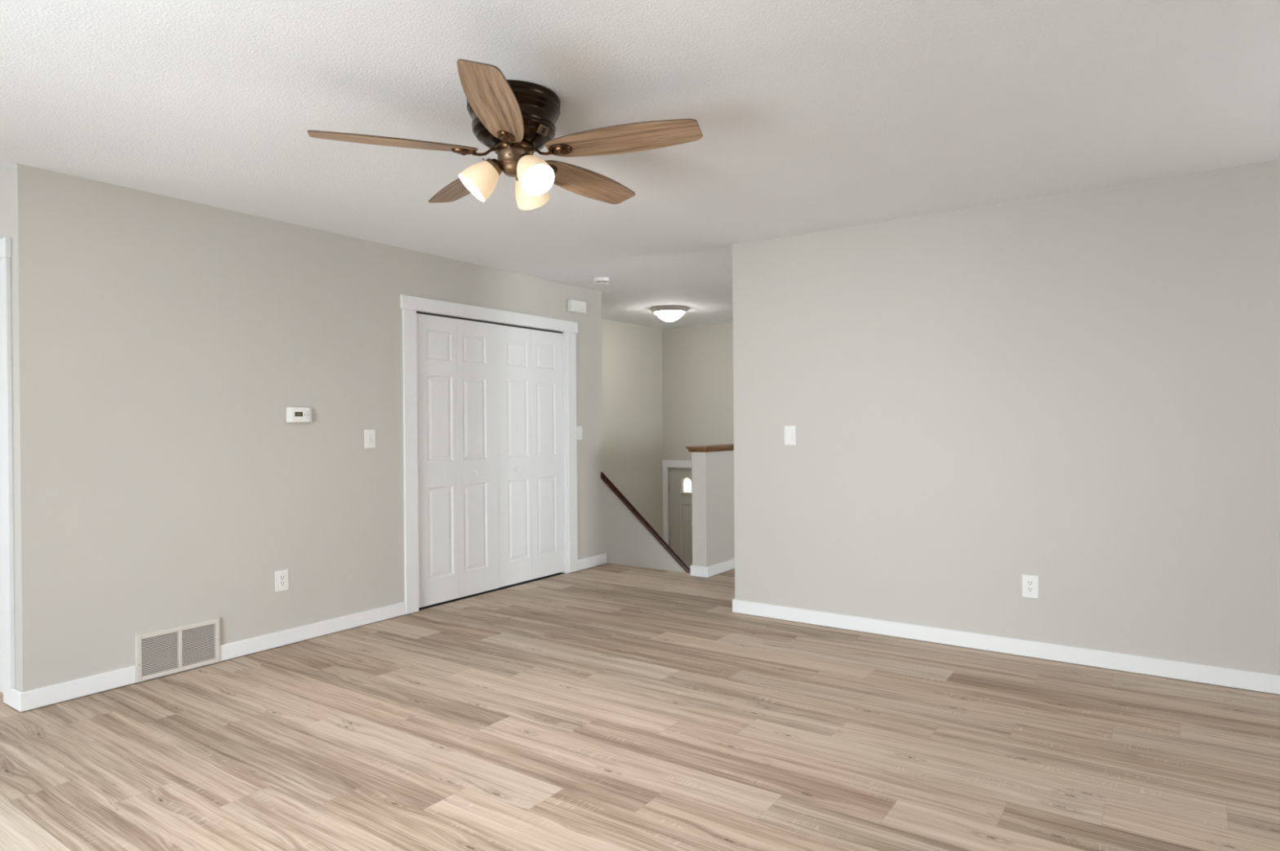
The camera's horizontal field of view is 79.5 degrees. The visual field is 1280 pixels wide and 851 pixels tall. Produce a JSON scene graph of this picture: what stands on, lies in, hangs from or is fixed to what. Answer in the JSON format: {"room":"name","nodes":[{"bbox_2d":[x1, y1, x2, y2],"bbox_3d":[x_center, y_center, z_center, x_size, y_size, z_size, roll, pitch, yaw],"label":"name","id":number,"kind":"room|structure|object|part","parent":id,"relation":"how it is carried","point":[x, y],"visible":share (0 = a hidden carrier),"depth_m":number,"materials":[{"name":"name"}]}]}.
{"room":"empty living room","nodes":[
{"label":"empty living room","id":0,"kind":"room"},
{"bbox_2d":[0,168,8,239],"bbox_3d":[-4.320,0.064,4.581,3.672,2.440,0.110,0,0,35],"label":"wall","id":1,"kind":"structure","parent":0,"point":[4,175],"depth_m":3.52,"materials":[{"name":"beige paint"}]},
{"bbox_2d":[0,462,3,693],"bbox_3d":[-3.262,0.253,3.816,0.870,2.010,0.038,0,0,35],"label":"door","id":2,"kind":"structure","parent":1,"relation":"in","point":[1,615],"depth_m":3.62,"materials":[{"name":"white paint"}]},
{"bbox_2d":[0,237,11,259],"bbox_3d":[-3.308,-0.799,3.787,1.148,0.088,0.023,0,0,35],"label":"trim","id":3,"kind":"structure","parent":1,"relation":"attached to","point":[5,242],"depth_m":3.46,"materials":[{"name":"white paint"}]},
{"bbox_2d":[0,257,15,688],"bbox_3d":[-2.876,0.215,3.497,0.100,1.944,0.019,0,0,35],"label":"trim","id":4,"kind":"structure","parent":1,"relation":"attached to","point":[6,353],"depth_m":3.47,"materials":[{"name":"white paint"}]},
{"bbox_2d":[8,163,687,711],"bbox_3d":[-1.139,0.801,5.831,0.110,3.973,5.788,0,0,35],"label":"wall","id":5,"kind":"structure","parent":0,"point":[162,346],"depth_m":4.09,"materials":[{"name":"beige paint"}]},
{"bbox_2d":[3,666,135,712],"bbox_3d":[-2.701,1.227,3.660,0.221,0.084,0.462,0,0,35],"label":"baseboard","id":6,"kind":"structure","parent":5,"relation":"attached to","point":[20,701],"depth_m":3.56,"materials":[{"name":"white paint"}]},
{"bbox_2d":[134,617,220,683],"bbox_3d":[-2.365,1.147,3.953,0.023,0.234,0.402,0,0,35],"label":"air vent","id":7,"kind":"object","parent":5,"relation":"in","point":[171,651],"visible":1,"depth_m":3.94,"materials":[{"name":"beige metal"}]},
{"bbox_2d":[275,568,288,592],"bbox_3d":[-2.053,0.890,4.415,0.009,0.121,0.079,0,0,35],"label":"electrical outlet","id":8,"kind":"object","parent":5,"relation":"attached to","point":[281,576],"visible":1,"depth_m":4.41,"materials":[{"name":"white plastic"}]},
{"bbox_2d":[279,574,284,586],"bbox_3d":[-2.051,0.890,4.415,0.004,0.067,0.033,0,0,35],"label":"receptacle","id":9,"kind":"object","parent":8,"relation":"attached to","point":[282,577],"depth_m":4.41,"materials":[{"name":"white plastic"}]},
{"bbox_2d":[286,407,311,422],"bbox_3d":[-1.988,-0.062,4.492,0.036,0.088,0.148,0,0,35],"label":"thermostat","id":10,"kind":"object","parent":5,"relation":"attached to","point":[294,415],"visible":1,"depth_m":4.47,"materials":[{"name":"beige plastic"}]},
{"bbox_2d":[220,601,405,662],"bbox_3d":[-1.906,1.218,4.619,0.014,0.084,1.212,0,0,35],"label":"baseboard","id":11,"kind":"structure","parent":5,"relation":"attached to","point":[254,645],"depth_m":4.53,"materials":[{"name":"white paint"}]},
{"bbox_2d":[364,429,375,448],"bbox_3d":[-1.718,0.085,4.902,0.009,0.119,0.079,0,0,35],"label":"light switch","id":12,"kind":"object","parent":5,"relation":"attached to","point":[370,435],"visible":1,"depth_m":4.90,"materials":[{"name":"white plastic"}]},
{"bbox_2d":[416,313,498,608],"bbox_3d":[-1.306,0.241,5.541,0.065,2.018,0.778,0,0,35],"label":"door","id":13,"kind":"structure","parent":5,"relation":"in","point":[457,451],"depth_m":5.52,"materials":[{"name":"white paint"}]},
{"bbox_3d":[-1.205,0.349,5.658,0.034,0.037,0.037,0,0,35],"label":"knob","id":14,"kind":"part","parent":13,"relation":"part of","materials":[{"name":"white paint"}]},
{"bbox_2d":[400,294,577,333],"bbox_3d":[-1.060,-0.829,5.840,0.025,0.092,1.818,0,0,35],"label":"trim","id":15,"kind":"structure","parent":5,"relation":"attached to","point":[407,302],"depth_m":5.68,"materials":[{"name":"white paint"}]},
{"bbox_2d":[416,311,562,333],"bbox_3d":[-1.113,-0.779,5.867,0.046,0.009,1.554,0,0,35],"label":"trim","id":16,"kind":"structure","parent":5,"relation":"attached to","point":[420,313],"depth_m":5.79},
{"bbox_2d":[402,308,577,614],"bbox_3d":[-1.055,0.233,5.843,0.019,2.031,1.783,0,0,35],"label":"trim","id":17,"kind":"structure","parent":5,"relation":"attached to","point":[410,455],"depth_m":5.17,"materials":[{"name":"white paint"}]},
{"bbox_2d":[496,324,564,587],"bbox_3d":[-0.867,0.236,6.182,0.065,2.018,0.763,0,0,35],"label":"door","id":18,"kind":"structure","parent":5,"relation":"in","point":[530,428],"depth_m":6.16,"materials":[{"name":"white paint"}]},
{"bbox_2d":[567,299,586,314],"bbox_3d":[-0.539,-1.012,6.559,0.059,0.098,0.184,0,0,35],"label":"door chime","id":19,"kind":"object","parent":5,"relation":"attached to","point":[573,306],"visible":1,"depth_m":6.52,"materials":[{"name":"white plastic"}]},
{"bbox_2d":[576,426,582,439],"bbox_3d":[-0.523,0.065,6.615,0.010,0.118,0.092,0,0,35],"label":"light switch","id":20,"kind":"object","parent":5,"relation":"attached to","point":[579,428],"visible":1,"depth_m":6.62,"materials":[{"name":"white plastic"}]},
{"bbox_2d":[577,553,606,570],"bbox_3d":[-0.422,1.194,6.747,0.014,0.094,0.411,0,0,35],"label":"baseboard","id":21,"kind":"structure","parent":5,"relation":"attached to","point":[597,560],"depth_m":6.74,"materials":[{"name":"white paint"}]},
{"bbox_2d":[600,472,690,573],"bbox_3d":[0.063,1.024,7.553,0.158,1.229,1.592,0,0,35],"label":"handrail","id":22,"kind":"object","parent":5,"relation":"attached to","point":[604,478],"visible":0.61,"depth_m":7.39,"materials":[{"name":"brown wood"}]},
{"bbox_2d":[601,318,662,538],"bbox_3d":[-0.496,1.487,8.611,0.110,5.373,2.613,0,0,35],"label":"wall","id":23,"kind":"structure","parent":0,"point":[632,353],"depth_m":9.14,"materials":[{"name":"paint"}]},
{"bbox_2d":[0,563,1279,850],"bbox_3d":[-0.182,1.372,4.055,11.050,0.240,9.725,0,0,35],"label":"floor","id":24,"kind":"structure","parent":0,"point":[608,707],"depth_m":3.02,"materials":[{"name":"brown wood"}]},
{"bbox_2d":[0,0,1279,328],"bbox_3d":[-0.203,-1.248,4.047,11.270,0.120,9.945,0,0,35],"label":"ceiling","id":25,"kind":"structure","parent":0,"point":[811,116],"depth_m":2.85,"materials":[{"name":"white paint"}]},
{"bbox_2d":[306,58,702,210],"bbox_3d":[-0.425,-0.996,2.835,1.340,0.371,1.278,0,0,35],"label":"ceiling fan","id":26,"kind":"object","parent":25,"relation":"hanging from","point":[515,119],"visible":1,"depth_m":2.69,"materials":[{"name":"brown wood"}]},
{"bbox_3d":[-0.844,-0.979,2.659,0.556,0.006,0.165,-1,11,-19],"label":"blade","id":27,"kind":"part","parent":26,"relation":"part of","materials":[{"name":"brown wood"}]},
{"bbox_3d":[-0.702,-0.976,3.121,0.165,0.006,0.555,-15,8,-36],"label":"blade","id":28,"kind":"part","parent":26,"relation":"part of","materials":[{"name":"brown wood"}]},
{"bbox_3d":[-0.568,-0.891,2.770,0.121,0.106,0.121,44,-8,-8],"label":"lamp shade","id":29,"kind":"part","parent":26,"relation":"part of","materials":[{"name":"white glass"}]},
{"bbox_3d":[-0.566,-0.892,2.771,0.126,0.112,0.126,44,-8,-8],"label":"lamp shade","id":30,"kind":"part","parent":26,"relation":"part of","materials":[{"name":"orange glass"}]},
{"bbox_3d":[-0.554,-0.983,2.759,0.092,0.038,0.018,-1,-1,-19],"label":"arm","id":31,"kind":"part","parent":26,"relation":"part of","materials":[{"name":"brown metal"}]},
{"bbox_3d":[-0.450,-0.989,2.381,0.165,0.006,0.555,11,-1,-1],"label":"blade","id":32,"kind":"part","parent":26,"relation":"part of","materials":[{"name":"brown wood"}]},
{"bbox_3d":[-0.454,-0.986,2.688,0.018,0.038,0.092,-1,-1,-1],"label":"arm","id":33,"kind":"part","parent":26,"relation":"part of","materials":[{"name":"brown metal"}]},
{"bbox_3d":[-0.418,-0.894,2.900,0.126,0.112,0.126,0,44,19],"label":"lamp shade","id":34,"kind":"part","parent":26,"relation":"part of","materials":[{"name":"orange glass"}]},
{"bbox_3d":[-0.381,-0.895,2.708,0.056,0.084,0.056,-1,-44,-41],"label":"bulb","id":35,"kind":"part","parent":26,"relation":"part of","materials":[{"name":"white glass"}]},
{"bbox_3d":[-0.380,-0.894,2.707,0.126,0.112,0.126,-1,-44,-41],"label":"lamp shade","id":36,"kind":"part","parent":26,"relation":"part of","materials":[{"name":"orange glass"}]},
{"bbox_3d":[-0.379,-0.892,2.706,0.121,0.106,0.121,-1,-44,-41],"label":"lamp shade","id":37,"kind":"part","parent":26,"relation":"part of","materials":[{"name":"white glass"}]},
{"bbox_3d":[-0.356,-0.987,2.761,0.092,0.038,0.018,-1,-1,17],"label":"arm","id":38,"kind":"part","parent":26,"relation":"part of","materials":[{"name":"brown metal"}]},
{"bbox_2d":[536,124,549,136],"bbox_3d":[-0.346,-1.046,2.721,0.030,0.033,0.049,0,0,35],"label":"label","id":39,"kind":"object","parent":26,"relation":"attached to","point":[542,130],"depth_m":2.72,"materials":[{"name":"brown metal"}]},
{"bbox_3d":[-0.219,-0.985,3.128,0.165,0.006,0.556,-16,-9,34],"label":"blade","id":40,"kind":"part","parent":26,"relation":"part of","materials":[{"name":"brown wood"}]},
{"bbox_3d":[-0.063,-0.993,2.671,0.555,0.006,0.165,-1,-12,17],"label":"blade","id":41,"kind":"part","parent":26,"relation":"part of","materials":[{"name":"brown wood"}]},
{"bbox_2d":[593,276,609,285],"bbox_3d":[-0.310,-1.168,6.247,0.132,0.052,0.132,0,0,35],"label":"smoke detector","id":42,"kind":"object","parent":25,"relation":"attached to","point":[600,281],"visible":1,"depth_m":6.20,"materials":[{"name":"white plastic"}]},
{"bbox_2d":[650,305,688,322],"bbox_3d":[0.304,-1.130,7.903,0.396,0.148,0.396,0,0,35],"label":"flush light","id":43,"kind":"object","parent":25,"relation":"attached to","point":[669,313],"visible":1,"depth_m":7.79,"materials":[{"name":"white glass"}]},
{"bbox_3d":[0.304,-1.118,7.903,0.317,0.101,0.317,0,0,35],"label":"lamp shade","id":44,"kind":"part","parent":43,"relation":"part of","materials":[{"name":"white glass"}]},
{"bbox_2d":[662,322,733,545],"bbox_3d":[3.700,1.457,7.344,8.444,5.373,0.110,0,0,35],"label":"wall","id":45,"kind":"structure","parent":0,"point":[697,361],"depth_m":9.36,"materials":[{"name":"paint"}]},
{"bbox_2d":[662,466,668,544],"bbox_3d":[0.741,1.539,9.330,1.091,2.044,0.018,0,0,35],"label":"trim","id":46,"kind":"structure","parent":45,"relation":"attached to","point":[664,469],"depth_m":9.61,"materials":[{"name":"white paint"}]},
{"bbox_2d":[662,460,691,467],"bbox_3d":[0.737,0.473,9.321,1.107,0.088,0.022,0,0,35],"label":"trim","id":47,"kind":"structure","parent":45,"relation":"attached to","point":[667,464],"depth_m":9.50,"materials":[{"name":"white paint"}]},
{"bbox_2d":[668,467,692,568],"bbox_3d":[0.752,1.541,9.381,0.933,2.028,0.054,0,0,35],"label":"door","id":48,"kind":"structure","parent":45,"relation":"in","point":[680,501],"depth_m":9.53,"materials":[{"name":"grey paint"}]},
{"bbox_3d":[0.574,0.736,9.472,0.180,0.219,0.012,0,0,35],"label":"lite frame","id":49,"kind":"part","parent":48,"relation":"part of","materials":[{"name":"white glass"}]},
{"bbox_2d":[691,450,734,577],"bbox_3d":[1.244,1.486,7.381,0.134,2.555,2.639,0,0,35],"label":"wall","id":50,"kind":"structure","parent":0,"point":[712,473],"depth_m":6.35,"materials":[{"name":"beige paint"}]},
{"bbox_2d":[685,444,733,452],"bbox_3d":[1.221,0.185,7.364,0.200,0.046,2.674,0,0,35],"label":"half wall cap","id":51,"kind":"object","parent":50,"relation":"on","point":[713,448],"visible":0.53,"depth_m":6.33,"materials":[{"name":"brown wood"}]},
{"bbox_3d":[1.226,0.195,7.366,0.182,0.026,2.661,0,0,35],"label":"moulding","id":52,"kind":"part","parent":51,"relation":"part of","materials":[{"name":"brown wood"}]},
{"bbox_2d":[690,558,734,577],"bbox_3d":[1.238,1.183,7.374,0.162,0.084,2.653,0,0,35],"label":"baseboard","id":53,"kind":"structure","parent":50,"relation":"attached to","point":[699,571],"depth_m":6.33,"materials":[{"name":"white paint"}]},
{"bbox_2d":[732,159,1279,695],"bbox_3d":[2.892,0.009,3.588,5.460,2.440,0.110,0,0,35],"label":"wall","id":54,"kind":"structure","parent":0,"point":[1077,392],"depth_m":4.08,"materials":[{"name":"beige paint"}]},
{"bbox_2d":[784,426,795,444],"bbox_3d":[0.948,0.063,4.870,0.076,0.121,0.010,0,0,35],"label":"light switch","id":55,"kind":"object","parent":54,"relation":"attached to","point":[789,431],"visible":1,"depth_m":4.87,"materials":[{"name":"white plastic"}]},
{"bbox_2d":[732,599,1279,694],"bbox_3d":[2.892,1.183,3.590,5.474,0.084,0.124,0,0,35],"label":"baseboard","id":56,"kind":"structure","parent":54,"relation":"attached to","point":[1234,678],"depth_m":4.08,"materials":[{"name":"white paint"}]},
{"bbox_2d":[1022,574,1038,599],"bbox_3d":[2.074,0.856,4.093,0.079,0.121,0.009,0,0,35],"label":"electrical outlet","id":57,"kind":"object","parent":54,"relation":"attached to","point":[1029,583],"visible":1,"depth_m":4.09,"materials":[{"name":"white plastic"}]},
{"bbox_2d":[1026,580,1033,593],"bbox_3d":[2.073,0.856,4.091,0.033,0.067,0.004,0,0,35],"label":"receptacle","id":58,"kind":"object","parent":57,"relation":"attached to","point":[1029,583],"depth_m":4.09,"materials":[{"name":"white plastic"}]}
]}

